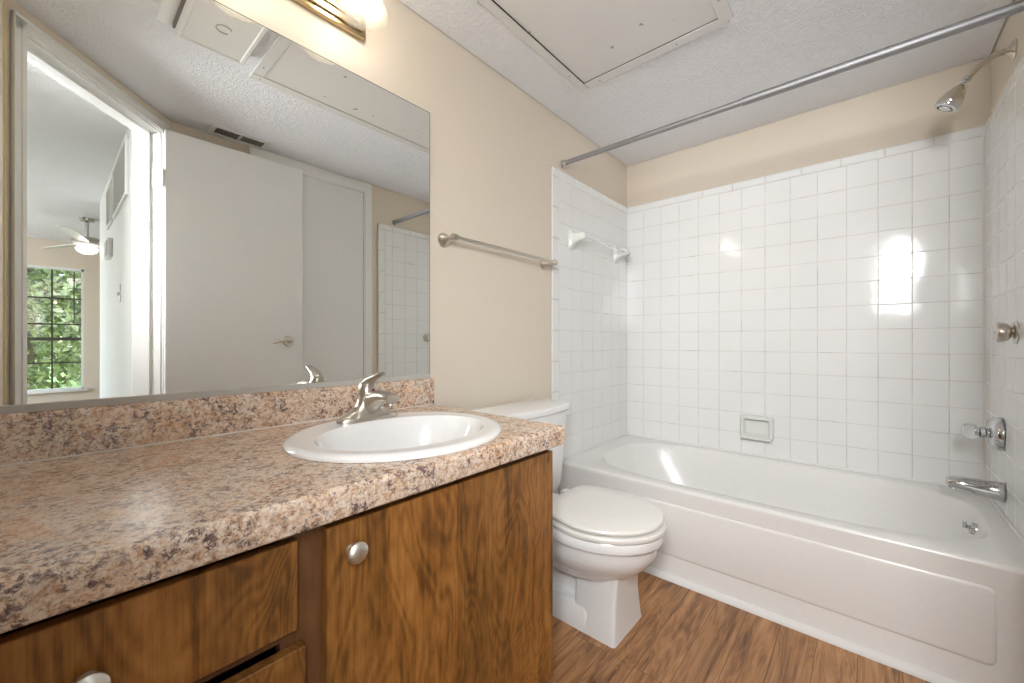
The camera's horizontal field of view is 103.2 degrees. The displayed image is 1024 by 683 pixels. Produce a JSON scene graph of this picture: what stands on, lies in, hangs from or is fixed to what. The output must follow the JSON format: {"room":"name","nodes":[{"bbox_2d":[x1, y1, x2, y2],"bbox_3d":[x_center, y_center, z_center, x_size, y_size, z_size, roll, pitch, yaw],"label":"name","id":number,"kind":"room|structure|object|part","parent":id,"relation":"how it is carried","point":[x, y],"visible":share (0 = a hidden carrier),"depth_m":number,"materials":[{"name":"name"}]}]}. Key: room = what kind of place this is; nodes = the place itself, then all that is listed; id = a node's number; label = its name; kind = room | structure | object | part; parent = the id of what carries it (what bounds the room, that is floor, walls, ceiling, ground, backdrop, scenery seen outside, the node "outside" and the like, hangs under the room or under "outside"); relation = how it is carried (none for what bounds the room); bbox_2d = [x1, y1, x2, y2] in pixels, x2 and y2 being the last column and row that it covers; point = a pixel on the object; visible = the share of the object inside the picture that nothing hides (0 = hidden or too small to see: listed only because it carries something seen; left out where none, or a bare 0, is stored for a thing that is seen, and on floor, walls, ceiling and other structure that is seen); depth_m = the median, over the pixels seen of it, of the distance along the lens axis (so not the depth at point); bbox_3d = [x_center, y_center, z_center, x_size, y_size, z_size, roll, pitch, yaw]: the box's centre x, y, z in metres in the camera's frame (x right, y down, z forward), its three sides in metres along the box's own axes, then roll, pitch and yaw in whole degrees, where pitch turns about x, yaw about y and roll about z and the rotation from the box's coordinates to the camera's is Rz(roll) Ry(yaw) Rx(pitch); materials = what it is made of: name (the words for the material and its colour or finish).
{"room":"bathroom","nodes":[
{"label":"bathroom","id":0,"kind":"room"},
{"bbox_2d":[215,0,626,493],"bbox_3d":[-0.142,-0.229,1.682,0.124,2.400,2.775,0,0,41],"label":"wall","id":1,"kind":"structure","parent":0,"point":[505,328],"depth_m":1.73,"materials":[{"name":"beige paint"}]},
{"bbox_2d":[0,0,429,414],"bbox_3d":[-0.609,-0.336,1.055,0.015,0.929,0.972,0,0,41],"label":"vanity mirror","id":2,"kind":"object","parent":1,"relation":"attached to","point":[197,200],"visible":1,"depth_m":0.92,"materials":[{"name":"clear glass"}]},
{"bbox_2d":[0,378,433,464],"bbox_3d":[-0.603,0.174,1.057,0.021,0.092,0.981,0,0,41],"label":"backsplash","id":3,"kind":"structure","parent":1,"relation":"attached to","point":[27,436],"depth_m":0.88,"materials":[{"name":"laminate"}]},
{"bbox_2d":[292,0,373,41],"bbox_3d":[-0.584,-0.974,0.951,0.192,0.141,0.620,0,0,41],"label":"vanity light","id":4,"kind":"object","parent":1,"relation":"attached to","point":[349,16],"visible":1,"depth_m":1.16,"materials":[{"name":"gold metal"}]},
{"bbox_3d":[-0.635,-0.979,0.995,0.019,0.106,0.582,0,0,41],"label":"raised plate","id":5,"kind":"part","parent":4,"relation":"part of","materials":[{"name":"gold metal"}]},
{"bbox_3d":[-0.411,-0.955,1.114,0.060,0.084,0.060,0,0,41],"label":"bulb","id":6,"kind":"part","parent":4,"relation":"part of","materials":[{"name":"white glass"}]},
{"bbox_2d":[438,233,557,269],"bbox_3d":[-0.020,-0.369,1.680,0.078,0.054,0.661,0,0,41],"label":"towel bar","id":7,"kind":"object","parent":1,"relation":"attached to","point":[444,240],"visible":1,"depth_m":1.54,"materials":[{"name":"silver metal"}]},
{"bbox_3d":[-0.221,-0.369,1.452,0.078,0.054,0.054,0,0,41],"label":"post","id":8,"kind":"part","parent":7,"relation":"part of","materials":[{"name":"silver metal"}]},
{"bbox_3d":[0.180,-0.369,1.909,0.078,0.054,0.054,0,0,41],"label":"post","id":9,"kind":"part","parent":7,"relation":"part of","materials":[{"name":"silver metal"}]},
{"bbox_3d":[0.467,0.056,2.286,0.004,1.824,0.821,0,0,41],"label":"tile panel","id":10,"kind":"part","parent":1,"relation":"part of","materials":[{"name":"white tile"}]},
{"bbox_2d":[568,229,629,262],"bbox_3d":[0.502,-0.529,2.259,0.090,0.104,0.544,0,0,41],"label":"towel rail","id":11,"kind":"object","parent":1,"relation":"attached to","point":[574,238],"visible":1,"depth_m":2.10,"materials":[{"name":"ceramic"}]},
{"bbox_3d":[0.341,-0.529,2.076,0.090,0.104,0.056,0,0,41],"label":"post","id":12,"kind":"part","parent":11,"relation":"part of","materials":[{"name":"ceramic"}]},
{"bbox_3d":[0.518,-0.535,2.245,0.009,0.009,0.488,0,0,41],"label":"rod","id":13,"kind":"part","parent":11,"relation":"part of","materials":[{"name":"white ceramic"}]},
{"bbox_3d":[0.663,-0.529,2.443,0.090,0.104,0.056,0,0,41],"label":"post","id":14,"kind":"part","parent":11,"relation":"part of","materials":[{"name":"ceramic"}]},
{"bbox_2d":[399,0,1013,165],"bbox_3d":[0.472,-1.146,1.143,1.519,0.050,2.537,0,0,41],"label":"ceiling","id":15,"kind":"structure","parent":0,"point":[766,44],"depth_m":1.64,"materials":[{"name":"white paint"}]},
{"bbox_2d":[478,0,732,91],"bbox_3d":[0.209,-1.117,1.227,0.612,0.011,1.013,0,0,41],"label":"ceiling hatch","id":16,"kind":"object","parent":15,"relation":"attached to","point":[590,43],"visible":1,"depth_m":1.45,"materials":[{"name":"paint"}]},
{"bbox_2d":[548,571,929,682],"bbox_3d":[0.571,1.001,1.057,2.020,0.060,2.775,0,0,41],"label":"floor","id":17,"kind":"structure","parent":0,"point":[681,634],"depth_m":1.27,"materials":[{"name":"brown wood"}]},
{"bbox_2d":[0,449,552,682],"bbox_3d":[-0.403,0.620,0.864,0.571,0.702,0.955,0,0,41],"label":"vanity cabinet","id":18,"kind":"object","parent":17,"relation":"on","point":[452,582],"visible":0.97,"depth_m":0.66,"materials":[{"name":"brown wood"}]},
{"bbox_3d":[-0.434,0.355,0.415,0.026,0.034,0.034,0,0,41],"label":"knob","id":19,"kind":"part","parent":18,"relation":"part of","materials":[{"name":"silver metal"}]},
{"bbox_3d":[-0.419,0.349,0.466,0.018,0.128,0.321,0,0,41],"label":"drawer","id":20,"kind":"part","parent":18,"relation":"part of","materials":[{"name":"brown wood"}]},
{"bbox_3d":[-0.415,0.533,0.470,0.018,0.185,0.332,0,0,41],"label":"drawer","id":21,"kind":"part","parent":18,"relation":"part of","materials":[{"name":"brown wood"}]},
{"bbox_2d":[0,378,564,633],"bbox_3d":[-0.397,0.198,0.876,0.570,0.140,0.981,0,0,41],"label":"countertop","id":22,"kind":"structure","parent":18,"relation":"on","point":[97,503],"depth_m":0.65,"materials":[{"name":"laminate"}]},
{"bbox_2d":[336,372,399,423],"bbox_3d":[-0.347,0.142,1.047,0.147,0.129,0.168,0,0,41],"label":"sink faucet","id":23,"kind":"object","parent":22,"relation":"on","point":[368,406],"visible":1,"depth_m":1.04,"materials":[{"name":"silver metal"}]},
{"bbox_3d":[-0.367,0.110,1.064,0.093,0.065,0.050,0,0,41],"label":"handle","id":24,"kind":"part","parent":23,"relation":"part of","materials":[{"name":"silver metal"}]},
{"bbox_3d":[-0.345,0.162,1.046,0.141,0.076,0.046,0,0,41],"label":"spout","id":25,"kind":"part","parent":23,"relation":"part of","materials":[{"name":"silver metal"}]},
{"bbox_2d":[282,411,500,506],"bbox_3d":[-0.264,0.287,0.967,0.456,0.163,0.500,0,0,41],"label":"sink","id":26,"kind":"object","parent":22,"relation":"in","point":[406,435],"visible":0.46,"depth_m":0.99,"materials":[{"name":"white ceramic"}]},
{"bbox_3d":[-0.243,0.328,0.633,0.026,0.034,0.034,0,0,41],"label":"knob","id":27,"kind":"part","parent":18,"relation":"part of","materials":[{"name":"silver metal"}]},
{"bbox_3d":[-0.228,0.575,0.711,0.018,0.612,0.955,0,0,41],"label":"frame","id":28,"kind":"part","parent":18,"relation":"part of","materials":[{"name":"brown wood"}]},
{"bbox_3d":[-0.093,0.575,0.837,0.018,0.583,0.584,0,0,41],"label":"door","id":29,"kind":"part","parent":18,"relation":"part of","materials":[{"name":"brown wood"}]},
{"bbox_2d":[471,399,666,647],"bbox_3d":[0.217,0.613,1.484,0.683,0.716,0.436,0,0,41],"label":"toilet","id":30,"kind":"object","parent":17,"relation":"on","point":[603,538],"visible":0.66,"depth_m":1.32,"materials":[{"name":"white ceramic"}]},
{"bbox_3d":[0.050,0.274,1.630,0.211,0.036,0.436,0,0,41],"label":"tank lid","id":31,"kind":"part","parent":30,"relation":"part of","materials":[{"name":"white ceramic"}]},
{"bbox_3d":[0.047,0.459,1.633,0.184,0.334,0.410,0,0,41],"label":"tank","id":32,"kind":"part","parent":30,"relation":"part of","materials":[{"name":"white ceramic"}]},
{"bbox_3d":[0.319,0.570,1.381,0.376,0.020,0.372,0,0,41],"label":"seat lid","id":33,"kind":"part","parent":30,"relation":"part of","materials":[{"name":"plastic"}]},
{"bbox_2d":[559,435,1023,682],"bbox_3d":[1.051,0.783,1.811,1.506,0.375,0.766,0,0,41],"label":"bathtub","id":34,"kind":"object","parent":17,"relation":"on","point":[930,577],"visible":0.89,"depth_m":1.41,"materials":[{"name":"ceramic"}]},
{"bbox_2d":[563,435,1023,574],"bbox_3d":[1.051,0.752,1.811,1.506,0.312,0.766,0,0,41],"label":"basin","id":35,"kind":"object","parent":34,"relation":"in","point":[724,512],"depth_m":1.59,"materials":[{"name":"ceramic"}]},
{"bbox_2d":[644,566,960,682],"bbox_3d":[0.792,0.960,1.517,1.506,0.022,0.018,0,0,41],"label":"trim","id":36,"kind":"structure","parent":34,"relation":"attached to","point":[887,660],"depth_m":1.34,"materials":[{"name":"white"}]},
{"bbox_3d":[0.922,0.770,1.421,1.009,0.214,0.010,0,0,41],"label":"raised panel","id":37,"kind":"part","parent":34,"relation":"part of","materials":[{"name":"ceramic"}]},
{"bbox_3d":[1.569,0.639,1.386,0.040,0.042,0.040,0,0,41],"label":"overflow plate","id":38,"kind":"part","parent":34,"relation":"part of","materials":[{"name":"silver metal"}]},
{"bbox_2d":[627,54,990,483],"bbox_3d":[1.390,-0.229,2.102,1.643,2.400,0.124,0,0,41],"label":"wall","id":39,"kind":"structure","parent":0,"point":[817,272],"depth_m":1.93,"materials":[{"name":"white tile"}]},
{"bbox_2d":[740,414,773,441],"bbox_3d":[1.265,0.447,2.100,0.150,0.124,0.049,0,0,41],"label":"soap dish","id":40,"kind":"object","parent":39,"relation":"attached to","point":[753,427],"visible":1,"depth_m":2.10,"materials":[{"name":"ceramic"}]},
{"bbox_2d":[563,433,1023,544],"bbox_3d":[1.053,0.592,1.813,1.513,0.012,0.767,0,0,41],"label":"trim","id":41,"kind":"structure","parent":39,"relation":"attached to","point":[994,504],"depth_m":1.94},
{"bbox_2d":[984,0,1023,537],"bbox_3d":[1.247,-0.229,0.799,0.128,2.400,2.039,0,0,41],"label":"wall","id":42,"kind":"structure","parent":0,"point":[1004,128],"depth_m":1.34,"materials":[{"name":"white tile"}]},
{"bbox_2d":[560,0,1023,167],"bbox_3d":[0.824,-0.892,1.540,1.517,0.040,0.038,0,0,41],"label":"shower curtain rod","id":43,"kind":"object","parent":42,"relation":"attached to","point":[1016,7],"visible":1,"depth_m":1.31,"materials":[{"name":"metal"}]},
{"bbox_2d":[945,476,1005,501],"bbox_3d":[1.622,0.513,1.424,0.135,0.069,0.067,0,0,41],"label":"tub spout","id":44,"kind":"object","parent":42,"relation":"attached to","point":[979,487],"visible":1,"depth_m":1.40,"materials":[{"name":"silver metal"}]},
{"bbox_2d":[935,38,1017,111],"bbox_3d":[1.583,-0.901,1.392,0.185,0.183,0.070,0,0,41],"label":"shower head","id":45,"kind":"object","parent":42,"relation":"attached to","point":[952,99],"visible":1,"depth_m":1.40},
{"bbox_3d":[1.605,-0.937,1.373,0.100,0.069,0.019,0,0,41],"label":"arm","id":46,"kind":"part","parent":45,"relation":"part of","materials":[{"name":"silver metal"}]},
{"bbox_2d":[961,417,1004,450],"bbox_3d":[1.662,0.321,1.437,0.092,0.116,0.116,0,0,41],"label":"tub valve","id":47,"kind":"object","parent":42,"relation":"attached to","point":[994,431],"visible":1,"depth_m":1.41,"materials":[{"name":"silver metal"}]},
{"bbox_3d":[1.642,0.321,1.455,0.037,0.055,0.055,0,0,41],"label":"knob","id":48,"kind":"part","parent":47,"relation":"part of","materials":[{"name":"white plastic"}]},
{"bbox_3d":[1.665,0.321,1.435,0.045,0.040,0.040,0,0,41],"label":"stem","id":49,"kind":"part","parent":47,"relation":"part of","materials":[{"name":"silver metal"}]},
{"bbox_2d":[982,134,985,479],"bbox_3d":[1.865,-0.110,1.602,0.009,1.412,0.009,0,0,41],"label":"trim","id":50,"kind":"structure","parent":42,"relation":"attached to","point":[983,136],"depth_m":1.60,"materials":[{"name":"white"}]},
{"bbox_2d":[994,321,1019,343],"bbox_3d":[1.561,-0.029,1.283,0.045,0.072,0.072,0,0,41],"label":"handle","id":51,"kind":"object","parent":42,"relation":"attached to","point":[1003,332],"visible":1,"depth_m":1.27,"materials":[{"name":"silver metal"}]}
]}

